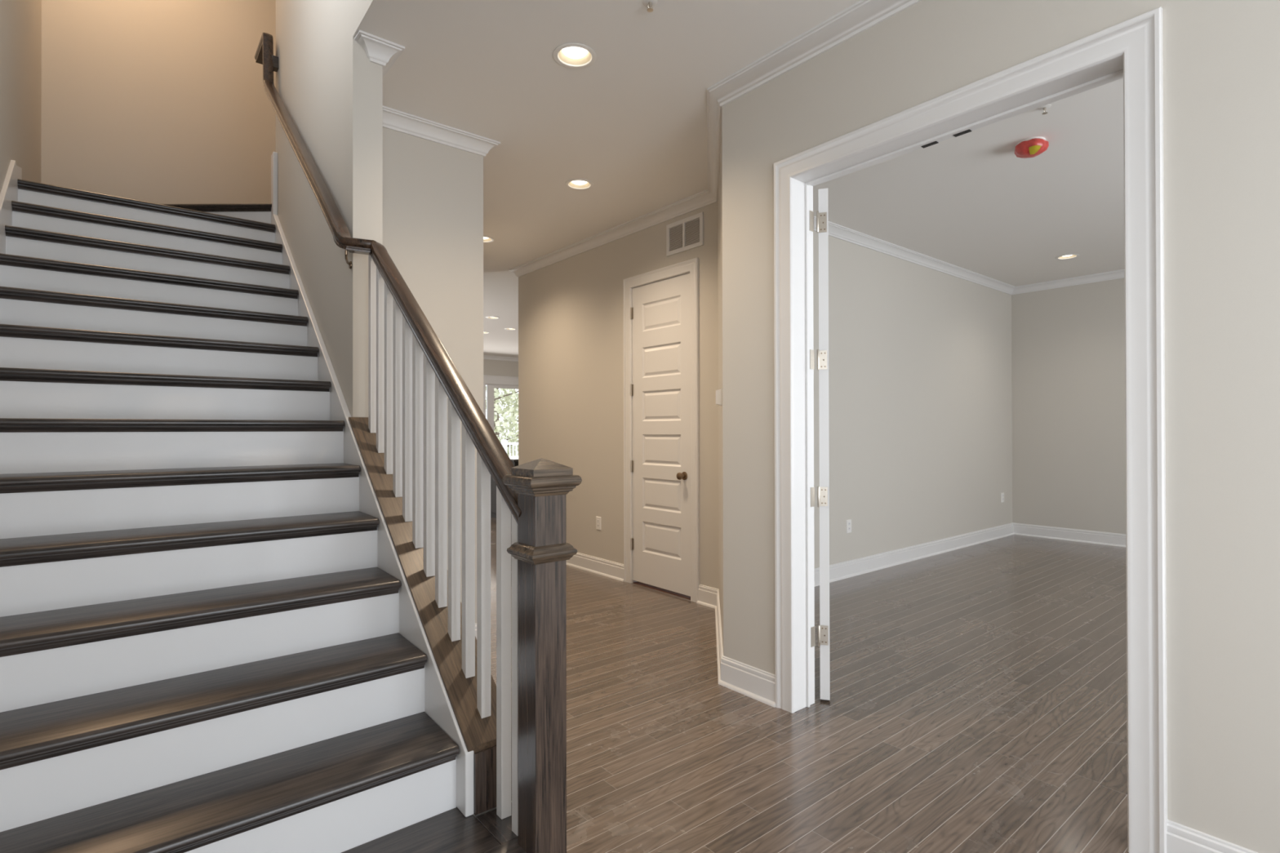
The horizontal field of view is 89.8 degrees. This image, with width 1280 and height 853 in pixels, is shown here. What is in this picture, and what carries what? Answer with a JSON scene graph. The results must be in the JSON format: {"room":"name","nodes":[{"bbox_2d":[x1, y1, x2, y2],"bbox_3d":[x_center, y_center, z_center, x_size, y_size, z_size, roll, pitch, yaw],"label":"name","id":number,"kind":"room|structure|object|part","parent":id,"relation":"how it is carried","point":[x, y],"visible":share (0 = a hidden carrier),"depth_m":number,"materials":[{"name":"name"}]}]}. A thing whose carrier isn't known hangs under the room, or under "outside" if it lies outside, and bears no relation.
{"room":"entrance hall","nodes":[
{"label":"entrance hall","id":0,"kind":"room"},
{"bbox_2d":[0,0,41,191],"bbox_3d":[-1.654,-1.622,1.281,0.097,5.868,9.312,0,0,-39],"label":"wall","id":1,"kind":"structure","parent":0,"point":[20,20],"depth_m":3.79,"materials":[{"name":"beige paint"}]},
{"bbox_2d":[40,0,275,204],"bbox_3d":[-3.216,-1.596,5.961,3.626,5.868,0.097,0,0,-39],"label":"wall","id":2,"kind":"structure","parent":0,"point":[154,101],"depth_m":5.29,"materials":[{"name":"beige paint"}]},
{"bbox_2d":[275,0,382,417],"bbox_3d":[-0.104,-1.625,1.465,0.128,5.868,7.632,0,0,-38],"label":"wall","id":3,"kind":"structure","parent":0,"point":[328,85],"depth_m":3.10,"materials":[{"name":"beige paint"}]},
{"bbox_2d":[382,127,483,623],"bbox_3d":[-2.299,-0.193,4.914,0.790,3.048,3.290,0,0,-39],"label":"wall","id":4,"kind":"structure","parent":0,"point":[433,192],"depth_m":3.74,"materials":[{"name":"beige paint"}]},
{"bbox_2d":[354,29,500,157],"bbox_3d":[-1.732,-1.677,4.756,0.857,0.082,3.977,0,0,-25],"label":"crown molding","id":5,"kind":"structure","parent":4,"relation":"attached to","point":[381,51],"depth_m":3.58,"materials":[{"name":"white paint"}]},
{"bbox_2d":[475,623,476,638],"bbox_3d":[-1.543,1.255,3.997,0.838,0.141,5.252,0,0,-39],"label":"baseboard","id":6,"kind":"structure","parent":4,"relation":"attached to","point":[475,624],"depth_m":3.84,"materials":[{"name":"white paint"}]},
{"bbox_2d":[456,800,511,817],"bbox_3d":[-0.822,0.646,2.373,0.128,1.339,1.293,0,0,-38],"label":"curb","id":7,"kind":"object","parent":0,"point":[488,811],"visible":0.08,"depth_m":1.84,"materials":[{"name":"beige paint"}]},
{"bbox_2d":[483,359,518,385],"bbox_3d":[-4.877,-0.141,14.123,8.000,3.048,0.140,0,0,-39],"label":"wall","id":8,"kind":"structure","parent":0,"point":[491,367],"depth_m":15.32,"materials":[{"name":"beige paint"}]},
{"bbox_2d":[483,374,518,456],"bbox_3d":[-2.789,0.092,15.802,2.480,2.590,0.155,0,0,-39],"label":"window","id":9,"kind":"structure","parent":8,"relation":"in","point":[502,398],"depth_m":15.42,"materials":[{"name":"clear glass"}]},
{"bbox_3d":[-2.750,0.092,15.755,2.480,2.590,0.034,0,0,-39],"label":"casing","id":10,"kind":"part","parent":9,"relation":"part of","materials":[{"name":"white paint"}]},
{"bbox_3d":[-2.806,0.177,15.823,2.240,2.360,0.100,0,0,-39],"label":"frame","id":11,"kind":"part","parent":9,"relation":"part of","materials":[{"name":"white paint"}]},
{"bbox_3d":[-2.772,0.177,15.838,2.170,2.320,0.060,0,0,-39],"label":"sash","id":12,"kind":"part","parent":9,"relation":"part of","materials":[{"name":"white paint"}]},
{"bbox_3d":[-2.734,0.137,15.869,1.930,2.100,0.004,0,0,-39],"label":"pane","id":13,"kind":"part","parent":9,"relation":"part of","materials":[{"name":"clear glass"}]},
{"bbox_2d":[483,355,518,361],"bbox_3d":[-4.811,-1.624,14.047,8.000,0.082,0.076,0,0,-39],"label":"crown molding","id":14,"kind":"structure","parent":8,"relation":"attached to","point":[485,357],"depth_m":15.28,"materials":[{"name":"white paint"}]},
{"bbox_2d":[518,201,718,588],"bbox_3d":[-0.322,-0.192,5.872,0.140,3.048,2.979,0,0,-39],"label":"wall","id":15,"kind":"structure","parent":0,"point":[571,310],"depth_m":5.85,"materials":[{"name":"beige paint"}]},
{"bbox_2d":[566,552,623,582],"bbox_3d":[1.496,1.269,8.084,5.818,0.141,1.910,0,0,-39],"label":"baseboard","id":16,"kind":"structure","parent":15,"relation":"attached to","point":[604,567],"depth_m":5.81,"materials":[{"name":"white paint"}]},
{"bbox_2d":[595,516,600,529],"bbox_3d":[-0.378,0.878,5.821,0.008,0.118,0.074,0,0,-39],"label":"wall outlet","id":17,"kind":"object","parent":15,"relation":"attached to","point":[597,518],"visible":1,"depth_m":5.82,"materials":[{"name":"white plastic"}]},
{"bbox_2d":[622,257,699,603],"bbox_3d":[0.189,0.030,5.201,0.203,2.596,0.903,0,0,-39],"label":"door","id":18,"kind":"structure","parent":15,"relation":"in","point":[661,414],"depth_m":5.16,"materials":[{"name":"white paint"}]},
{"bbox_3d":[0.317,0.381,4.940,0.071,0.064,0.064,0,0,-39],"label":"knob","id":19,"kind":"part","parent":18,"relation":"part of","materials":[{"name":"brown metal"}]},
{"bbox_2d":[666,212,703,256],"bbox_3d":[0.342,-1.477,4.947,0.012,0.246,0.403,0,0,-39],"label":"air vent","id":20,"kind":"object","parent":15,"relation":"in","point":[686,233],"visible":1,"depth_m":4.94,"materials":[{"name":"white metal"}]},
{"bbox_2d":[508,0,921,277],"bbox_3d":[0.959,-1.681,5.091,4.676,0.082,11.141,0,0,-2],"label":"crown molding","id":21,"kind":"structure","parent":15,"relation":"attached to","point":[863,15],"depth_m":3.16,"materials":[{"name":"white paint"}]},
{"bbox_2d":[717,108,723,646],"bbox_3d":[0.576,-0.203,4.066,0.140,3.048,1.554,0,0,6],"label":"wall","id":22,"kind":"structure","parent":0,"point":[720,180],"depth_m":3.80,"materials":[{"name":"beige paint"}]},
{"bbox_2d":[715,388,721,405],"bbox_3d":[0.438,-0.162,3.570,0.032,0.092,0.096,0,0,6],"label":"thermostat","id":23,"kind":"object","parent":22,"relation":"attached to","point":[718,393],"visible":0.93,"depth_m":3.53,"materials":[{"name":"white plastic"}]},
{"bbox_2d":[352,0,1124,357],"bbox_3d":[0.228,-1.848,7.602,8.599,0.280,16.636,0,0,-39],"label":"ceiling","id":24,"kind":"structure","parent":0,"point":[631,123],"depth_m":3.91,"materials":[{"name":"paint"}]},
{"bbox_2d":[483,235,493,242],"bbox_3d":[-1.435,-1.723,5.861,0.202,0.032,0.202,0,0,-39],"label":"recessed light","id":25,"kind":"object","parent":24,"relation":"in","point":[486,239],"visible":0.44,"depth_m":5.90,"materials":[{"name":"white plastic"}]},
{"bbox_2d":[485,316,498,319],"bbox_3d":[-2.288,-1.701,9.953,0.202,0.032,0.202,0,0,-39],"label":"recessed light","id":26,"kind":"object","parent":24,"relation":"in","point":[491,317],"visible":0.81,"depth_m":9.99,"materials":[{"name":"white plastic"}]},
{"bbox_2d":[553,43,596,68],"bbox_3d":[-0.304,-1.740,2.994,0.202,0.032,0.202,0,0,-39],"label":"recessed light","id":27,"kind":"object","parent":24,"relation":"in","point":[573,55],"visible":1,"depth_m":3.01,"materials":[{"name":"white plastic"}]},
{"bbox_2d":[564,178,593,190],"bbox_3d":[-0.430,-1.732,4.559,0.202,0.032,0.202,0,0,-39],"label":"recessed light","id":28,"kind":"object","parent":24,"relation":"in","point":[574,184],"visible":0.95,"depth_m":4.58,"materials":[{"name":"white plastic"}]},
{"bbox_2d":[643,0,657,12],"bbox_3d":[0.042,-1.714,2.615,0.060,0.038,0.060,0,0,-39],"label":"sprinkler head","id":29,"kind":"object","parent":24,"relation":"attached to","point":[649,3],"visible":1,"depth_m":2.61},
{"bbox_2d":[1014,136,1048,158],"bbox_3d":[2.379,-1.690,3.910,0.174,0.084,0.173,0,0,-9],"label":"smoke detector","id":30,"kind":"object","parent":24,"relation":"attached to","point":[1032,147],"visible":1,"depth_m":3.86,"materials":[{"name":"red plastic"}]},
{"bbox_2d":[1038,104,1051,114],"bbox_3d":[2.193,-1.714,3.478,0.060,0.038,0.060,0,0,-39],"label":"sprinkler head","id":31,"kind":"object","parent":24,"relation":"attached to","point":[1044,108],"visible":0.95,"depth_m":3.47},
{"bbox_2d":[1055,253,1079,259],"bbox_3d":[4.329,-1.732,6.502,0.202,0.032,0.202,0,0,-39],"label":"recessed light","id":32,"kind":"object","parent":24,"relation":"in","point":[1069,255],"visible":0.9,"depth_m":6.53,"materials":[{"name":"white plastic"}]},
{"bbox_2d":[490,516,1128,852],"bbox_3d":[-0.090,1.398,7.036,10.000,0.120,17.400,0,0,-39],"label":"floor","id":33,"kind":"structure","parent":0,"point":[977,704],"depth_m":2.88,"materials":[{"name":"brown wood"}]},
{"bbox_2d":[0,151,526,852],"bbox_3d":[-2.141,-0.272,3.387,1.827,3.191,5.227,0,0,-39],"label":"staircase","id":34,"kind":"structure","parent":33,"relation":"on","point":[224,628],"depth_m":2.08,"materials":[{"name":"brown wood"}]},
{"bbox_2d":[254,32,582,852],"bbox_3d":[-1.488,-0.671,3.091,0.189,3.982,3.880,0,0,-41],"label":"stair railing","id":35,"kind":"object","parent":34,"relation":"on","point":[419,399],"visible":1,"depth_m":1.91,"materials":[{"name":"brown wood"}]},
{"bbox_3d":[-1.514,-1.196,3.139,0.185,2.931,3.779,0,0,-39],"label":"handrail","id":36,"kind":"part","parent":35,"relation":"part of","materials":[{"name":"brown wood"}]},
{"bbox_3d":[-0.258,0.152,1.687,0.152,0.052,0.152,0,0,-39],"label":"cap moulding","id":37,"kind":"part","parent":35,"relation":"part of","materials":[{"name":"brown wood"}]},
{"bbox_3d":[-0.418,1.013,1.860,0.131,0.173,0.011,0,0,-39],"label":"curb panel","id":38,"kind":"part","parent":34,"relation":"part of","materials":[{"name":"brown wood"}]},
{"bbox_2d":[490,456,518,521],"bbox_3d":[-1.587,0.906,9.661,1.260,0.895,1.030,0,0,-39],"label":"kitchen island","id":39,"kind":"object","parent":33,"relation":"on","point":[514,460],"visible":0.14,"depth_m":9.42,"materials":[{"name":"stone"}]},
{"bbox_2d":[508,456,518,462],"bbox_3d":[-1.587,0.476,9.663,1.260,0.035,1.030,0,0,-39],"label":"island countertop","id":40,"kind":"structure","parent":39,"relation":"on","point":[513,459],"depth_m":8.96,"materials":[{"name":"stone"}]},
{"bbox_2d":[813,231,1012,568],"bbox_3d":[2.575,-0.195,6.364,5.180,3.048,0.120,0,0,-39],"label":"wall","id":41,"kind":"structure","parent":0,"point":[920,387],"depth_m":6.35,"materials":[{"name":"beige paint"}]},
{"bbox_2d":[846,519,851,533],"bbox_3d":[1.850,0.883,5.678,0.074,0.118,0.008,0,0,-39],"label":"wall outlet","id":42,"kind":"object","parent":41,"relation":"attached to","point":[848,522],"visible":1,"depth_m":5.67,"materials":[{"name":"white plastic"}]},
{"bbox_2d":[1001,492,1004,502],"bbox_3d":[4.391,0.858,7.766,0.074,0.118,0.008,0,0,-39],"label":"wall outlet","id":43,"kind":"object","parent":41,"relation":"attached to","point":[1002,493],"visible":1,"depth_m":7.76,"materials":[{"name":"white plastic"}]},
{"bbox_2d":[813,216,1124,294],"bbox_3d":[4.082,-1.694,3.845,6.056,0.082,5.700,0,0,-39],"label":"crown molding","id":44,"kind":"structure","parent":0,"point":[835,230],"depth_m":6.83,"materials":[{"name":"white paint"}]},
{"bbox_2d":[813,522,1125,586],"bbox_3d":[4.088,1.242,3.830,6.056,0.141,5.700,0,0,-39],"label":"baseboard","id":45,"kind":"structure","parent":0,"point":[847,569],"depth_m":6.98,"materials":[{"name":"white paint"}]},
{"bbox_2d":[721,0,1279,852],"bbox_3d":[2.028,-0.219,1.460,0.140,3.048,4.878,0,0,-39],"label":"wall","id":46,"kind":"structure","parent":0,"point":[1221,58],"depth_m":1.87,"materials":[{"name":"beige paint"}]},
{"bbox_2d":[773,6,1167,852],"bbox_3d":[1.159,0.033,2.516,0.179,2.558,1.448,0,0,-39],"label":"door frame","id":47,"kind":"structure","parent":46,"relation":"in","point":[1131,50],"depth_m":2.06,"materials":[{"name":"white paint"}]},
{"bbox_2d":[809,188,830,700],"bbox_3d":[0.955,0.083,3.336,0.082,2.443,0.664,0,0,19],"label":"door","id":48,"kind":"structure","parent":47,"relation":"attached to","point":[822,215],"depth_m":3.07,"materials":[{"name":"white paint"}]},
{"bbox_3d":[0.817,-0.977,3.052,0.030,0.095,0.002,0,0,-39],"label":"jamb plate","id":49,"kind":"part","parent":48,"relation":"part of","materials":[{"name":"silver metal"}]},
{"bbox_3d":[0.818,-0.318,3.049,0.030,0.092,0.002,0,0,-39],"label":"jamb plate","id":50,"kind":"part","parent":48,"relation":"part of","materials":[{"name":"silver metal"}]},
{"bbox_3d":[0.819,0.335,3.046,0.030,0.092,0.002,0,0,-39],"label":"jamb plate","id":51,"kind":"part","parent":48,"relation":"part of","materials":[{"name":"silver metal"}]},
{"bbox_3d":[0.821,0.996,3.042,0.030,0.093,0.002,0,0,-39],"label":"jamb plate","id":52,"kind":"part","parent":48,"relation":"part of","materials":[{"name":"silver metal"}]},
{"bbox_3d":[0.875,-0.977,3.072,0.036,0.095,0.003,0,0,16],"label":"plate","id":53,"kind":"part","parent":48,"relation":"part of","materials":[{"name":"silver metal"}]},
{"bbox_3d":[0.876,-0.318,3.069,0.036,0.092,0.003,0,0,16],"label":"plate","id":54,"kind":"part","parent":48,"relation":"part of","materials":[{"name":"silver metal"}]},
{"bbox_3d":[0.878,0.335,3.066,0.036,0.092,0.003,0,0,16],"label":"plate","id":55,"kind":"part","parent":48,"relation":"part of","materials":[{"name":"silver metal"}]},
{"bbox_3d":[0.879,0.996,3.062,0.036,0.093,0.003,0,0,16],"label":"plate","id":56,"kind":"part","parent":48,"relation":"part of","materials":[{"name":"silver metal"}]},
{"bbox_3d":[1.180,-1.148,2.614,0.020,0.002,0.062,0,0,-39],"label":"strike plate","id":57,"kind":"part","parent":47,"relation":"part of","materials":[{"name":"black metal"}]},
{"bbox_3d":[1.263,-1.149,2.514,0.020,0.002,0.062,0,0,-39],"label":"strike plate","id":58,"kind":"part","parent":47,"relation":"part of","materials":[{"name":"black metal"}]},
{"bbox_2d":[697,584,1257,852],"bbox_3d":[1.601,1.238,2.020,0.836,0.141,6.016,0,0,-30],"label":"baseboard","id":59,"kind":"structure","parent":46,"relation":"attached to","point":[755,683],"depth_m":3.08,"materials":[{"name":"white paint"}]},
{"bbox_2d":[1011,278,1125,533],"bbox_3d":[6.470,-0.206,5.799,0.120,3.048,5.940,0,0,-39],"label":"wall","id":60,"kind":"structure","parent":0,"point":[1068,343],"depth_m":7.48,"materials":[{"name":"beige paint"}]}
]}

